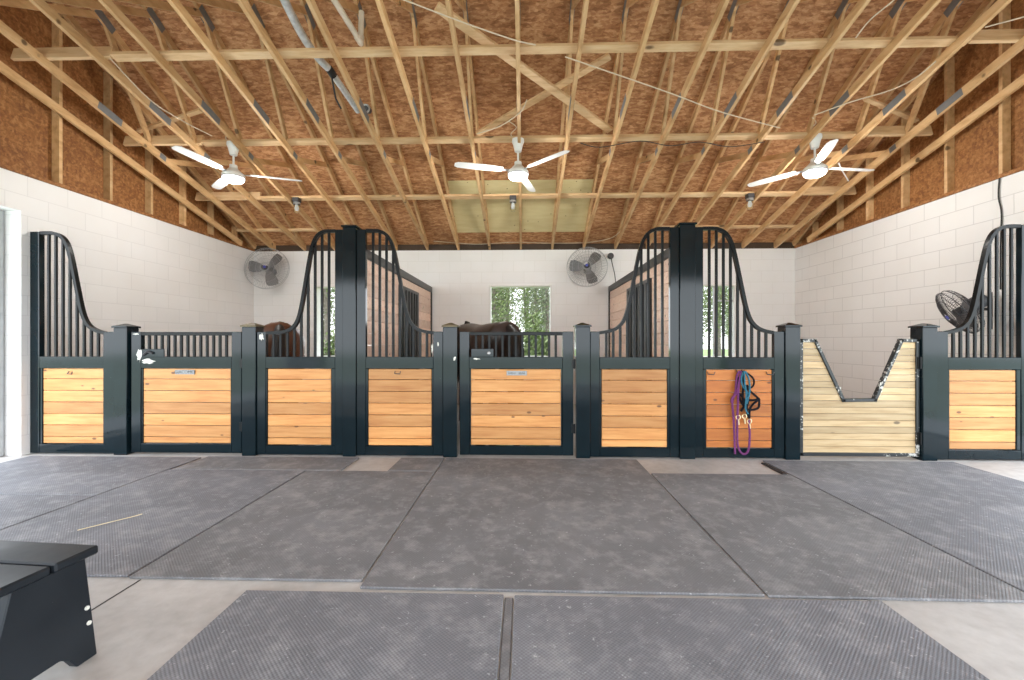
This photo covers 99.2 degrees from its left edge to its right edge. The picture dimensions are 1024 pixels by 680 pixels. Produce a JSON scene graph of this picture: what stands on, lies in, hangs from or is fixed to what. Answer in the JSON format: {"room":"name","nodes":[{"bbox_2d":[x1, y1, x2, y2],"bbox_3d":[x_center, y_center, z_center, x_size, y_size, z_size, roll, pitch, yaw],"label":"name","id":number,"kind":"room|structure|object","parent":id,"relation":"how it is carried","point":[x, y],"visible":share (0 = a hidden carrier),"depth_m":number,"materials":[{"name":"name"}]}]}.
{"room":"farm building","nodes":[
{"label":"farm building","id":0,"kind":"room"},
{"bbox_2d":[0,168,253,455],"bbox_3d":[-5.280,-0.270,3.346,0.240,2.940,10.660,0,0,2],"label":"wall","id":1,"kind":"structure","parent":0,"point":[151,274],"depth_m":5.55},
{"bbox_2d":[0,210,3,456],"bbox_3d":[-5.370,-0.080,4.508,0.155,2.560,0.073,0,0,2],"label":"trim","id":2,"kind":"structure","parent":1,"relation":"attached to","point":[1,211],"depth_m":4.52,"materials":[{"name":"paint"}]},
{"bbox_2d":[0,163,254,250],"bbox_3d":[-5.253,-1.760,3.246,0.220,0.040,10.460,0,0,2],"label":"trim","id":3,"kind":"structure","parent":1,"relation":"on","point":[3,166],"depth_m":5.48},
{"bbox_2d":[0,0,256,248],"bbox_3d":[-5.206,-3.237,3.244,0.194,2.967,10.501,0,0,2],"label":"wall","id":4,"kind":"structure","parent":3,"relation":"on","point":[48,131],"depth_m":5.26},
{"bbox_2d":[0,404,1023,679],"bbox_3d":[-0.013,1.260,2.451,12.740,0.120,12.160,0,0,2],"label":"floor","id":5,"kind":"structure","parent":0,"point":[139,629],"depth_m":1.98,"materials":[{"name":"concrete"}]},
{"bbox_2d":[0,495,93,529],"bbox_3d":[-4.122,1.194,2.826,1.804,0.013,1.104,0,0,2],"label":"rubber mat","id":6,"kind":"object","parent":5,"relation":"on","point":[14,509],"visible":0.92,"depth_m":3.15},
{"bbox_2d":[0,540,97,679],"bbox_3d":[-1.996,0.989,1.484,0.798,0.422,0.455,0,0,6],"label":"mounting block","id":7,"kind":"object","parent":5,"relation":"on","point":[46,620],"visible":1,"depth_m":1.52,"materials":[{"name":"black paint"}]},
{"bbox_2d":[30,231,112,452],"bbox_3d":[-4.663,0.011,4.635,0.917,2.355,0.080,0,0,2],"label":"partition","id":8,"kind":"object","parent":5,"relation":"on","point":[71,397],"visible":1,"depth_m":4.63,"materials":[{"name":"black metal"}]},
{"bbox_2d":[0,456,200,495],"bbox_3d":[-4.091,1.194,3.937,1.804,0.013,1.094,0,0,2],"label":"rubber mat","id":9,"kind":"object","parent":5,"relation":"on","point":[30,475],"visible":0.97,"depth_m":3.94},
{"bbox_2d":[111,324,140,454],"bbox_3d":[-4.122,0.507,4.660,0.170,1.385,0.174,0,0,2],"label":"post","id":10,"kind":"object","parent":5,"relation":"on","point":[122,332],"visible":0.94,"depth_m":4.59,"materials":[{"name":"black metal"}]},
{"bbox_2d":[0,469,304,576],"bbox_3d":[-2.560,1.194,3.124,1.278,0.013,1.795,0,0,2],"label":"rubber mat","id":11,"kind":"object","parent":5,"relation":"on","point":[176,506],"visible":0.9,"depth_m":2.97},
{"bbox_2d":[240,323,265,455],"bbox_3d":[-2.747,0.503,4.622,0.170,1.393,0.174,0,0,2],"label":"post","id":12,"kind":"object","parent":5,"relation":"on","point":[249,331],"visible":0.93,"depth_m":4.55,"materials":[{"name":"black metal"}]},
{"bbox_2d":[131,332,241,452],"bbox_3d":[-3.427,0.541,4.603,1.206,1.277,0.097,0,0,2],"label":"door","id":13,"kind":"structure","parent":12,"relation":"attached to","point":[212,420],"depth_m":4.61,"materials":[{"name":"orange wood"}]},
{"bbox_2d":[175,456,358,470],"bbox_3d":[-2.349,1.194,4.251,1.570,0.013,0.450,0,0,2],"label":"rubber mat","id":14,"kind":"object","parent":5,"relation":"on","point":[210,462],"visible":0.92,"depth_m":4.22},
{"bbox_2d":[129,470,434,581],"bbox_3d":[-1.316,1.194,3.085,1.188,0.013,1.805,0,0,2],"label":"rubber mat","id":15,"kind":"object","parent":5,"relation":"on","point":[327,526],"visible":1,"depth_m":2.69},
{"bbox_2d":[263,321,304,402],"bbox_3d":[-3.321,0.444,6.207,0.631,1.492,2.483,0,0,-28],"label":"horse","id":16,"kind":"object","parent":5,"relation":"on","point":[273,326],"visible":0.13,"depth_m":5.36},
{"bbox_2d":[257,229,342,454],"bbox_3d":[-2.215,0.011,4.580,0.913,2.355,0.056,0,0,2],"label":"partition","id":17,"kind":"object","parent":5,"relation":"on","point":[311,431],"visible":0.99,"depth_m":4.56,"materials":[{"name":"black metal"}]},
{"bbox_2d":[147,590,503,679],"bbox_3d":[-0.679,1.194,1.127,1.230,0.013,1.875,0,0,2],"label":"rubber mat","id":18,"kind":"object","parent":5,"relation":"on","point":[261,635],"visible":1,"depth_m":1.74,"materials":[{"name":"rubber"}]},
{"bbox_2d":[341,224,360,456],"bbox_3d":[-1.687,-0.014,4.593,0.162,2.428,0.174,0,0,2],"label":"post","id":19,"kind":"object","parent":5,"relation":"on","point":[349,230],"visible":0.82,"depth_m":4.52,"materials":[{"name":"black metal"}]},
{"bbox_2d":[367,249,431,426],"bbox_3d":[-1.620,0.083,6.524,0.143,2.235,3.695,0,0,2],"label":"wall","id":20,"kind":"structure","parent":5,"relation":"on","point":[418,294],"depth_m":6.18,"materials":[{"name":"brown wood"}]},
{"bbox_2d":[357,229,442,455],"bbox_3d":[-1.167,0.011,4.539,0.902,2.355,0.080,0,0,2],"label":"partition","id":21,"kind":"object","parent":5,"relation":"on","point":[381,404],"visible":1,"depth_m":4.54,"materials":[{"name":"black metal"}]},
{"bbox_2d":[388,458,444,471],"bbox_3d":[-0.912,1.194,4.212,0.444,0.013,0.450,0,0,2],"label":"rubber mat","id":22,"kind":"object","parent":5,"relation":"on","point":[404,464],"visible":1,"depth_m":4.19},
{"bbox_2d":[441,323,459,456],"bbox_3d":[-0.638,0.505,4.564,0.170,1.390,0.174,0,0,2],"label":"post","id":23,"kind":"object","parent":5,"relation":"on","point":[450,330],"visible":1,"depth_m":4.49,"materials":[{"name":"black metal"}]},
{"bbox_2d":[459,321,524,420],"bbox_3d":[-0.460,0.444,6.080,0.630,1.492,2.483,0,0,-26],"label":"horse","id":24,"kind":"object","parent":5,"relation":"on","point":[505,326],"visible":0.09,"depth_m":5.25},
{"bbox_2d":[499,598,512,679],"bbox_3d":[-0.040,1.200,1.101,0.040,0.013,1.860,0,0,2],"label":"rubber mat","id":25,"kind":"object","parent":5,"relation":"on","point":[505,655],"visible":1,"depth_m":1.73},
{"bbox_2d":[360,458,764,596],"bbox_3d":[0.257,1.194,3.236,1.923,0.013,2.337,0,0,2],"label":"rubber mat","id":26,"kind":"object","parent":5,"relation":"on","point":[596,526],"visible":1,"depth_m":2.62,"materials":[{"name":"rubber"}]},
{"bbox_2d":[573,323,591,457],"bbox_3d":[0.729,0.505,4.527,0.170,1.390,0.174,0,0,2],"label":"post","id":27,"kind":"object","parent":5,"relation":"on","point":[581,330],"visible":1,"depth_m":4.45,"materials":[{"name":"black metal"}]},
{"bbox_2d":[460,332,574,455],"bbox_3d":[0.054,0.541,4.510,1.196,1.277,0.091,0,0,2],"label":"door","id":28,"kind":"structure","parent":27,"relation":"attached to","point":[510,425],"depth_m":4.51,"materials":[{"name":"orange wood"}]},
{"bbox_2d":[590,227,678,456],"bbox_3d":[1.254,0.011,4.485,0.901,2.355,0.055,0,0,2],"label":"partition","id":29,"kind":"object","parent":5,"relation":"on","point":[639,396],"visible":0.99,"depth_m":4.47,"materials":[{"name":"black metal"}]},
{"bbox_2d":[608,248,668,356],"bbox_3d":[1.821,0.083,6.430,0.153,2.235,3.695,0,0,2],"label":"wall","id":30,"kind":"structure","parent":5,"relation":"on","point":[618,292],"depth_m":5.93,"materials":[{"name":"brown wood"}]},
{"bbox_2d":[674,222,696,458],"bbox_3d":[1.785,-0.014,4.498,0.180,2.428,0.174,0,0,2],"label":"post","id":31,"kind":"object","parent":5,"relation":"on","point":[686,229],"visible":0.83,"depth_m":4.42,"materials":[{"name":"black metal"}]},
{"bbox_2d":[695,226,783,457],"bbox_3d":[2.313,0.011,4.443,0.897,2.355,0.080,0,0,2],"label":"partition","id":32,"kind":"object","parent":5,"relation":"on","point":[713,411],"visible":0.98,"depth_m":4.44,"materials":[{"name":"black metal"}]},
{"bbox_2d":[730,371,750,454],"bbox_3d":[2.303,0.723,4.396,0.202,0.854,0.032,0,0,2],"label":"lead rope","id":33,"kind":"object","parent":32,"relation":"hanging from","point":[736,392],"visible":1,"depth_m":4.39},
{"bbox_2d":[740,371,750,413],"bbox_3d":[2.344,0.515,4.375,0.097,0.437,0.028,0,0,2],"label":"lead rope","id":34,"kind":"object","parent":32,"relation":"hanging from","point":[747,394],"visible":1,"depth_m":4.37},
{"bbox_2d":[736,370,759,428],"bbox_3d":[2.377,0.588,4.397,0.249,0.590,0.034,0,0,2],"label":"halter","id":35,"kind":"object","parent":32,"relation":"hanging from","point":[757,399],"visible":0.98,"depth_m":4.39,"materials":[{"name":"black fabric"}]},
{"bbox_2d":[511,595,988,679],"bbox_3d":[0.825,1.194,1.083,1.680,0.013,1.870,0,0,2],"label":"rubber mat","id":36,"kind":"object","parent":5,"relation":"on","point":[555,637],"visible":1,"depth_m":1.71,"materials":[{"name":"rubber"}]},
{"bbox_2d":[776,323,802,459],"bbox_3d":[2.837,0.506,4.469,0.170,1.388,0.174,0,0,2],"label":"post","id":37,"kind":"object","parent":5,"relation":"on","point":[791,330],"visible":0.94,"depth_m":4.39,"materials":[{"name":"black metal"}]},
{"bbox_2d":[651,473,1023,602],"bbox_3d":[1.835,1.194,2.954,1.223,0.013,1.893,0,0,2],"label":"rubber mat","id":38,"kind":"object","parent":5,"relation":"on","point":[791,537],"visible":1,"depth_m":2.53,"materials":[{"name":"rubber"}]},
{"bbox_2d":[763,460,1023,591],"bbox_3d":[3.386,1.194,3.139,1.844,0.013,2.358,0,0,2],"label":"rubber mat","id":39,"kind":"object","parent":5,"relation":"on","point":[974,516],"visible":1,"depth_m":3.20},
{"bbox_2d":[908,323,939,460],"bbox_3d":[4.184,0.510,4.432,0.168,1.380,0.174,0,0,2],"label":"post","id":40,"kind":"object","parent":5,"relation":"on","point":[927,333],"visible":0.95,"depth_m":4.36,"materials":[{"name":"black metal"}]},
{"bbox_2d":[800,339,921,456],"bbox_3d":[3.515,0.571,4.416,1.188,1.191,0.078,0,0,2],"label":"gate","id":41,"kind":"object","parent":40,"relation":"attached to","point":[887,423],"visible":0.97,"depth_m":4.42,"materials":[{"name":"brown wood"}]},
{"bbox_2d":[937,224,1023,459],"bbox_3d":[4.732,0.011,4.389,0.951,2.355,0.055,0,0,2],"label":"partition","id":42,"kind":"object","parent":5,"relation":"on","point":[967,386],"visible":0.99,"depth_m":4.37,"materials":[{"name":"orange wood"}]},
{"bbox_2d":[46,0,996,248],"bbox_3d":[0.005,-3.147,3.101,11.040,3.207,11.660,0,0,2],"label":"ceiling","id":43,"kind":"structure","parent":0,"point":[542,21],"depth_m":5.83,"materials":[{"name":"wood"}]},
{"bbox_2d":[0,0,275,250],"bbox_3d":[-4.749,-3.134,3.232,0.043,3.145,11.301,0,0,2],"label":"roof truss","id":44,"kind":"object","parent":43,"relation":"attached to","point":[114,39],"visible":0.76,"depth_m":5.27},
{"bbox_2d":[29,0,305,250],"bbox_3d":[-4.152,-3.134,3.216,0.043,3.145,11.301,0,0,2],"label":"roof truss","id":45,"kind":"object","parent":43,"relation":"attached to","point":[164,38],"visible":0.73,"depth_m":5.13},
{"bbox_2d":[10,46,115,60],"bbox_3d":[-4.553,-2.914,4.423,1.035,0.134,0.067,0,0,2],"label":"board","id":46,"kind":"object","parent":45,"relation":"on","point":[51,53],"visible":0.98,"depth_m":4.40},
{"bbox_2d":[123,135,204,145],"bbox_3d":[-4.519,-2.601,5.659,1.035,0.134,0.067,0,0,2],"label":"board","id":47,"kind":"object","parent":45,"relation":"on","point":[166,140],"visible":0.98,"depth_m":5.64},
{"bbox_2d":[136,108,202,132],"bbox_3d":[-4.398,-2.820,5.589,1.153,0.132,0.056,0,0,19],"label":"diagonal brace","id":48,"kind":"object","parent":45,"relation":"attached to","point":[197,111],"visible":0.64,"depth_m":5.54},
{"bbox_2d":[195,192,261,200],"bbox_3d":[-4.484,-2.288,6.896,1.035,0.134,0.067,0,0,2],"label":"board","id":49,"kind":"object","parent":45,"relation":"on","point":[221,196],"visible":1,"depth_m":6.88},
{"bbox_2d":[98,0,334,250],"bbox_3d":[-3.555,-3.134,3.199,0.043,3.145,11.301,0,0,2],"label":"roof truss","id":50,"kind":"object","parent":43,"relation":"attached to","point":[199,10],"visible":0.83,"depth_m":5.14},
{"bbox_2d":[236,228,321,231],"bbox_3d":[-4.205,-2.001,7.865,1.540,0.050,0.066,0,0,2],"label":"board","id":51,"kind":"object","parent":50,"relation":"on","point":[262,229],"visible":0.9,"depth_m":7.84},
{"bbox_2d":[167,0,358,226],"bbox_3d":[-2.959,-3.134,3.183,0.043,3.145,11.301,0,0,2],"label":"roof truss","id":52,"kind":"object","parent":43,"relation":"attached to","point":[177,5],"visible":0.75,"depth_m":5.24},
{"bbox_2d":[236,0,397,249],"bbox_3d":[-2.362,-3.134,3.166,0.043,3.145,11.301,0,0,2],"label":"roof truss","id":53,"kind":"object","parent":43,"relation":"attached to","point":[303,9],"visible":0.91,"depth_m":5.23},
{"bbox_2d":[306,0,428,249],"bbox_3d":[-1.765,-3.134,3.150,0.043,3.145,11.301,0,0,2],"label":"roof truss","id":54,"kind":"object","parent":43,"relation":"attached to","point":[375,133],"visible":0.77,"depth_m":5.32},
{"bbox_2d":[375,0,459,249],"bbox_3d":[-1.168,-3.134,3.133,0.043,3.145,11.301,0,0,2],"label":"roof truss","id":55,"kind":"object","parent":43,"relation":"attached to","point":[407,6],"visible":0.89,"depth_m":5.26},
{"bbox_2d":[445,0,490,249],"bbox_3d":[-0.572,-3.134,3.117,0.043,3.145,11.301,0,0,2],"label":"roof truss","id":56,"kind":"object","parent":43,"relation":"attached to","point":[462,4],"visible":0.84,"depth_m":5.24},
{"bbox_2d":[404,0,535,45],"bbox_3d":[-0.382,-2.853,3.914,1.277,0.127,0.037,0,0,-20],"label":"cable","id":57,"kind":"object","parent":56,"relation":"attached to","point":[404,0],"visible":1,"depth_m":3.92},
{"bbox_2d":[515,0,521,249],"bbox_3d":[0.025,-3.134,3.100,0.043,3.145,11.301,0,0,2],"label":"roof truss","id":58,"kind":"object","parent":43,"relation":"attached to","point":[517,2],"visible":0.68,"depth_m":4.80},
{"bbox_2d":[454,121,569,191],"bbox_3d":[-0.014,-2.375,5.603,1.371,0.683,1.363,0,0,2],"label":"ceiling fan","id":59,"kind":"object","parent":58,"relation":"hanging from","point":[517,173],"visible":0.96,"depth_m":5.41,"materials":[{"name":"white metal"}]},
{"bbox_2d":[434,233,617,243],"bbox_3d":[0.259,-1.905,8.146,3.464,0.188,0.220,0,0,6],"label":"cable","id":60,"kind":"object","parent":58,"relation":"attached to","point":[617,233],"visible":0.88,"depth_m":8.17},
{"bbox_2d":[259,191,804,200],"bbox_3d":[0.236,-2.248,6.766,8.400,0.057,0.094,0,0,2],"label":"purlin","id":61,"kind":"object","parent":58,"relation":"on","point":[766,193],"visible":0.78,"depth_m":6.75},
{"bbox_2d":[292,197,300,212],"bbox_3d":[-3.364,-2.115,6.815,0.104,0.236,0.104,0,0,2],"label":"lamp","id":62,"kind":"object","parent":61,"relation":"attached to","point":[296,200],"visible":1,"depth_m":6.77,"materials":[{"name":"glass"}]},
{"bbox_2d":[510,195,515,211],"bbox_3d":[0.015,-2.115,6.722,0.104,0.236,0.104,0,0,2],"label":"lamp","id":63,"kind":"object","parent":61,"relation":"attached to","point":[512,197],"visible":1,"depth_m":6.68,"materials":[{"name":"glass"}]},
{"bbox_2d":[745,193,754,209],"bbox_3d":[3.614,-2.115,6.623,0.104,0.236,0.104,0,0,2],"label":"lamp","id":64,"kind":"object","parent":61,"relation":"attached to","point":[749,197],"visible":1,"depth_m":6.58,"materials":[{"name":"glass"}]},
{"bbox_2d":[803,186,855,194],"bbox_3d":[4.827,-2.288,6.640,0.775,0.134,0.067,0,0,2],"label":"board","id":65,"kind":"object","parent":61,"relation":"attached to","point":[819,190],"visible":0.76,"depth_m":6.62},
{"bbox_2d":[201,131,868,146],"bbox_3d":[0.202,-2.561,5.529,8.400,0.057,0.094,0,0,2],"label":"purlin","id":66,"kind":"object","parent":58,"relation":"on","point":[840,134],"visible":0.76,"depth_m":5.51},
{"bbox_2d":[172,136,301,188],"bbox_3d":[-3.516,-2.375,5.471,1.394,0.683,1.330,0,0,2],"label":"ceiling fan","id":67,"kind":"object","parent":66,"relation":"hanging from","point":[232,175],"visible":0.84,"depth_m":5.53,"materials":[{"name":"white metal"}]},
{"bbox_2d":[747,117,873,186],"bbox_3d":[3.885,-2.375,5.339,1.318,0.683,1.400,0,0,2],"label":"ceiling fan","id":68,"kind":"object","parent":66,"relation":"hanging from","point":[815,168],"visible":0.96,"depth_m":5.36,"materials":[{"name":"white metal"}]},
{"bbox_2d":[867,125,932,136],"bbox_3d":[4.793,-2.601,5.403,0.775,0.134,0.067,0,0,2],"label":"board","id":69,"kind":"object","parent":66,"relation":"attached to","point":[878,131],"visible":0.76,"depth_m":5.38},
{"bbox_2d":[109,36,971,61],"bbox_3d":[0.168,-2.874,4.293,8.400,0.057,0.094,0,0,2],"label":"purlin","id":70,"kind":"object","parent":58,"relation":"on","point":[918,41],"visible":0.74,"depth_m":4.27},
{"bbox_2d":[110,58,211,135],"bbox_3d":[-3.891,-2.646,4.837,0.171,0.279,1.094,0,0,15],"label":"cable","id":71,"kind":"object","parent":70,"relation":"hanging from","point":[110,58],"visible":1,"depth_m":4.82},
{"bbox_2d":[280,0,359,113],"bbox_3d":[-1.973,-2.908,4.279,0.188,0.623,1.825,0,0,6],"label":"pipe","id":72,"kind":"object","parent":70,"relation":"on","point":[286,4],"visible":0.84,"depth_m":4.47,"materials":[{"name":"metal"}]},
{"bbox_2d":[331,0,363,46],"bbox_3d":[-1.581,-3.099,3.983,0.070,0.334,0.767,0,0,13],"label":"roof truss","id":73,"kind":"object","parent":70,"relation":"on","point":[358,36],"visible":1,"depth_m":4.22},
{"bbox_2d":[968,29,1023,43],"bbox_3d":[4.759,-2.914,4.167,0.775,0.134,0.067,0,0,2],"label":"board","id":74,"kind":"object","parent":70,"relation":"attached to","point":[991,35],"visible":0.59,"depth_m":4.15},
{"bbox_2d":[476,53,610,135],"bbox_3d":[0.291,-2.885,5.202,1.893,0.330,0.080,0,0,38],"label":"diagonal brace","id":75,"kind":"object","parent":58,"relation":"attached to","point":[606,57],"visible":0.82,"depth_m":5.13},
{"bbox_2d":[448,179,593,232],"bbox_3d":[0.147,-2.300,7.534,2.380,0.577,1.050,0,0,2],"label":"skylight","id":76,"kind":"object","parent":43,"relation":"attached to","point":[537,214],"depth_m":7.55,"materials":[{"name":"yellow wood"}]},
{"bbox_2d":[551,0,588,248],"bbox_3d":[0.622,-3.134,3.084,0.043,3.145,11.301,0,0,2],"label":"roof truss","id":77,"kind":"object","parent":43,"relation":"attached to","point":[573,3],"visible":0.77,"depth_m":5.13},
{"bbox_2d":[583,0,658,246],"bbox_3d":[1.219,-3.134,3.068,0.043,3.145,11.301,0,0,2],"label":"roof truss","id":78,"kind":"object","parent":43,"relation":"attached to","point":[618,122],"visible":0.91,"depth_m":5.23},
{"bbox_2d":[434,1,612,132],"bbox_3d":[0.276,-2.865,4.754,2.469,0.450,0.094,0,0,-38],"label":"diagonal brace","id":79,"kind":"object","parent":78,"relation":"attached to","point":[477,35],"visible":0.92,"depth_m":4.67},
{"bbox_2d":[614,0,729,248],"bbox_3d":[1.816,-3.134,3.051,0.043,3.145,11.301,0,0,2],"label":"roof truss","id":80,"kind":"object","parent":43,"relation":"attached to","point":[665,129],"visible":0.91,"depth_m":5.24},
{"bbox_2d":[581,141,764,147],"bbox_3d":[1.984,-2.451,5.425,2.273,0.039,0.116,0,0,1],"label":"cable","id":81,"kind":"object","parent":80,"relation":"attached to","point":[631,141],"visible":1,"depth_m":5.43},
{"bbox_2d":[646,0,799,248],"bbox_3d":[2.412,-3.134,3.035,0.043,3.145,11.301,0,0,2],"label":"roof truss","id":82,"kind":"object","parent":43,"relation":"attached to","point":[726,34],"visible":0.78,"depth_m":5.21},
{"bbox_2d":[565,56,779,127],"bbox_3d":[1.833,-2.638,4.710,2.798,0.258,0.052,0,0,-19],"label":"cable","id":83,"kind":"object","parent":82,"relation":"attached to","point":[565,56],"visible":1,"depth_m":4.64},
{"bbox_2d":[687,0,870,226],"bbox_3d":[3.009,-3.134,3.018,0.043,3.145,11.301,0,0,2],"label":"roof truss","id":84,"kind":"object","parent":43,"relation":"attached to","point":[860,5],"visible":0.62,"depth_m":5.25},
{"bbox_2d":[711,0,941,247],"bbox_3d":[3.606,-3.134,3.002,0.043,3.145,11.301,0,0,2],"label":"roof truss","id":85,"kind":"object","parent":43,"relation":"attached to","point":[812,132],"visible":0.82,"depth_m":5.10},
{"bbox_2d":[662,225,795,228],"bbox_3d":[3.807,-2.001,7.644,2.490,0.050,0.066,0,0,2],"label":"board","id":86,"kind":"object","parent":85,"relation":"on","point":[720,226],"visible":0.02,"depth_m":7.62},
{"bbox_2d":[814,61,935,115],"bbox_3d":[3.835,-2.647,4.655,0.996,0.180,0.158,0,0,44],"label":"cable","id":87,"kind":"object","parent":85,"relation":"attached to","point":[935,61],"visible":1,"depth_m":4.64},
{"bbox_2d":[741,0,1011,247],"bbox_3d":[4.203,-3.134,2.986,0.043,3.145,11.301,0,0,2],"label":"roof truss","id":88,"kind":"object","parent":43,"relation":"attached to","point":[890,23],"visible":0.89,"depth_m":5.15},
{"bbox_2d":[863,96,918,122],"bbox_3d":[4.638,-2.824,5.326,0.993,0.138,0.056,0,0,-20],"label":"diagonal brace","id":89,"kind":"object","parent":88,"relation":"attached to","point":[874,102],"visible":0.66,"depth_m":5.27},
{"bbox_2d":[774,0,1023,247],"bbox_3d":[4.800,-3.134,2.969,0.043,3.145,11.301,0,0,2],"label":"roof truss","id":90,"kind":"object","parent":43,"relation":"attached to","point":[945,21],"visible":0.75,"depth_m":5.28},
{"bbox_2d":[254,248,794,404],"bbox_3d":[0.152,-0.270,8.429,10.340,2.940,0.200,0,0,2],"label":"wall","id":91,"kind":"structure","parent":0,"point":[459,280],"depth_m":8.32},
{"bbox_2d":[244,248,289,288],"bbox_3d":[-4.538,-1.343,8.075,0.571,0.778,0.620,0,0,42],"label":"wall fan","id":92,"kind":"object","parent":91,"relation":"attached to","point":[271,279],"visible":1,"depth_m":8.05,"materials":[{"name":"grey metal"}]},
{"bbox_2d":[312,285,334,356],"bbox_3d":[-3.218,-0.367,8.492,1.260,1.415,0.240,0,0,2],"label":"window","id":93,"kind":"structure","parent":91,"relation":"in","point":[318,286],"depth_m":8.52,"materials":[{"name":"white paint"}]},
{"bbox_2d":[489,285,553,356],"bbox_3d":[0.164,-0.367,8.399,1.265,1.415,0.240,0,0,2],"label":"window","id":94,"kind":"structure","parent":91,"relation":"in","point":[490,286],"depth_m":8.32,"materials":[{"name":"white paint"}]},
{"bbox_2d":[255,242,793,250],"bbox_3d":[0.157,-1.627,8.624,10.940,0.455,0.570,0,0,2],"label":"trim","id":95,"kind":"structure","parent":91,"relation":"attached to","point":[768,244],"depth_m":8.34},
{"bbox_2d":[567,247,607,286],"bbox_3d":[1.363,-1.348,7.934,0.593,0.738,0.542,0,0,-30],"label":"wall fan","id":96,"kind":"object","parent":91,"relation":"attached to","point":[575,265],"visible":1,"depth_m":7.90,"materials":[{"name":"grey metal"}]},
{"bbox_2d":[703,284,735,356],"bbox_3d":[3.630,-0.367,8.303,1.260,1.415,0.240,0,0,2],"label":"window","id":97,"kind":"structure","parent":91,"relation":"in","point":[704,285],"depth_m":8.29,"materials":[{"name":"white paint"}]},
{"bbox_2d":[703,349,712,355],"bbox_3d":[0.536,1.365,19.463,80.000,0.070,110.000,0,0,2],"label":"ground","id":98,"kind":"structure","parent":0,"point":[705,351],"depth_m":50.43,"materials":[{"name":"green plant"}]},
{"bbox_2d":[324,288,334,353],"bbox_3d":[-6.433,-4.266,15.141,1.574,11.193,1.493,0,0,2],"label":"pine tree","id":99,"kind":"object","parent":98,"relation":"on","point":[325,289],"visible":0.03,"depth_m":15.06,"materials":[{"name":"green plant"}]},
{"bbox_2d":[324,329,334,355],"bbox_3d":[-4.335,0.620,10.487,0.995,1.798,0.975,0,0,2],"label":"leafy shrub","id":100,"kind":"object","parent":98,"relation":"on","point":[332,331],"visible":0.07,"depth_m":10.38,"materials":[{"name":"green plant"}]},
{"bbox_2d":[492,288,514,322],"bbox_3d":[-0.607,-2.864,15.224,1.568,8.390,1.526,0,0,2],"label":"pine tree","id":101,"kind":"object","parent":98,"relation":"on","point":[494,314],"visible":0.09,"depth_m":15.11,"materials":[{"name":"green plant"}]},
{"bbox_2d":[495,288,523,330],"bbox_3d":[-0.249,-2.791,19.425,1.516,8.246,1.530,0,0,25],"label":"pine tree","id":102,"kind":"object","parent":98,"relation":"on","point":[508,289],"visible":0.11,"depth_m":19.34,"materials":[{"name":"green plant"}]},
{"bbox_2d":[511,288,533,348],"bbox_3d":[0.685,-3.765,21.935,1.545,10.191,1.463,0,0,-18],"label":"pine tree","id":103,"kind":"object","parent":98,"relation":"on","point":[523,293],"visible":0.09,"depth_m":21.86,"materials":[{"name":"green plant"}]},
{"bbox_2d":[523,312,542,355],"bbox_3d":[0.520,0.320,11.705,1.028,2.263,0.961,0,0,2],"label":"leafy shrub","id":104,"kind":"object","parent":98,"relation":"on","point":[529,325],"visible":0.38,"depth_m":11.63,"materials":[{"name":"green plant"}]},
{"bbox_2d":[518,288,549,329],"bbox_3d":[1.040,-4.114,18.211,1.560,10.893,1.500,0,0,-8],"label":"pine tree","id":105,"kind":"object","parent":98,"relation":"on","point":[526,299],"visible":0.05,"depth_m":18.15,"materials":[{"name":"green plant"}]},
{"bbox_2d":[527,330,549,355],"bbox_3d":[0.704,0.629,10.035,0.935,1.767,0.986,0,0,2],"label":"leafy shrub","id":106,"kind":"object","parent":98,"relation":"on","point":[545,336],"visible":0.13,"depth_m":9.95,"materials":[{"name":"green plant"}]},
{"bbox_2d":[528,288,549,337],"bbox_3d":[1.330,-3.245,16.482,1.543,9.152,1.463,0,0,2],"label":"pine tree","id":107,"kind":"object","parent":98,"relation":"on","point":[546,295],"visible":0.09,"depth_m":16.42,"materials":[{"name":"green plant"}]},
{"bbox_2d":[530,288,549,330],"bbox_3d":[1.527,-2.557,20.419,1.537,7.776,1.549,0,0,4],"label":"pine tree","id":108,"kind":"object","parent":98,"relation":"on","point":[542,288],"visible":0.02,"depth_m":20.34,"materials":[{"name":"green plant"}]},
{"bbox_2d":[703,287,712,336],"bbox_3d":[8.187,-3.065,17.557,1.508,8.794,1.531,0,0,22],"label":"pine tree","id":109,"kind":"object","parent":98,"relation":"on","point":[705,298],"visible":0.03,"depth_m":17.56,"materials":[{"name":"green plant"}]},
{"bbox_2d":[703,287,712,344],"bbox_3d":[10.053,-2.820,23.307,1.547,8.307,1.549,0,0,2],"label":"pine tree","id":110,"kind":"object","parent":98,"relation":"on","point":[705,287],"visible":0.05,"depth_m":23.12,"materials":[{"name":"green plant"}]},
{"bbox_2d":[795,170,1023,429],"bbox_3d":[5.296,-0.270,3.055,0.240,2.940,10.660,0,0,2],"label":"wall","id":111,"kind":"structure","parent":0,"point":[859,290],"depth_m":5.99,"materials":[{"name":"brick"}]},
{"bbox_2d":[794,166,1023,247],"bbox_3d":[5.263,-1.760,2.956,0.220,0.040,10.460,0,0,2],"label":"trim","id":112,"kind":"structure","parent":111,"relation":"on","point":[1019,169],"depth_m":5.51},
{"bbox_2d":[792,0,1023,245],"bbox_3d":[5.216,-3.237,2.958,0.194,2.967,10.501,0,0,2],"label":"wall","id":113,"kind":"structure","parent":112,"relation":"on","point":[980,137],"depth_m":5.24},
{"bbox_2d":[935,290,992,333],"bbox_3d":[4.839,-0.312,4.687,0.570,0.473,0.425,0,0,-40],"label":"wall fan","id":114,"kind":"object","parent":111,"relation":"attached to","point":[961,312],"visible":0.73,"depth_m":4.67,"materials":[{"name":"metal"}]},
{"bbox_2d":[997,178,1001,288],"bbox_3d":[5.209,-1.155,4.653,0.014,1.210,0.045,0,0,2],"label":"cable","id":115,"kind":"object","parent":111,"relation":"attached to","point":[999,178],"visible":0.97,"depth_m":4.64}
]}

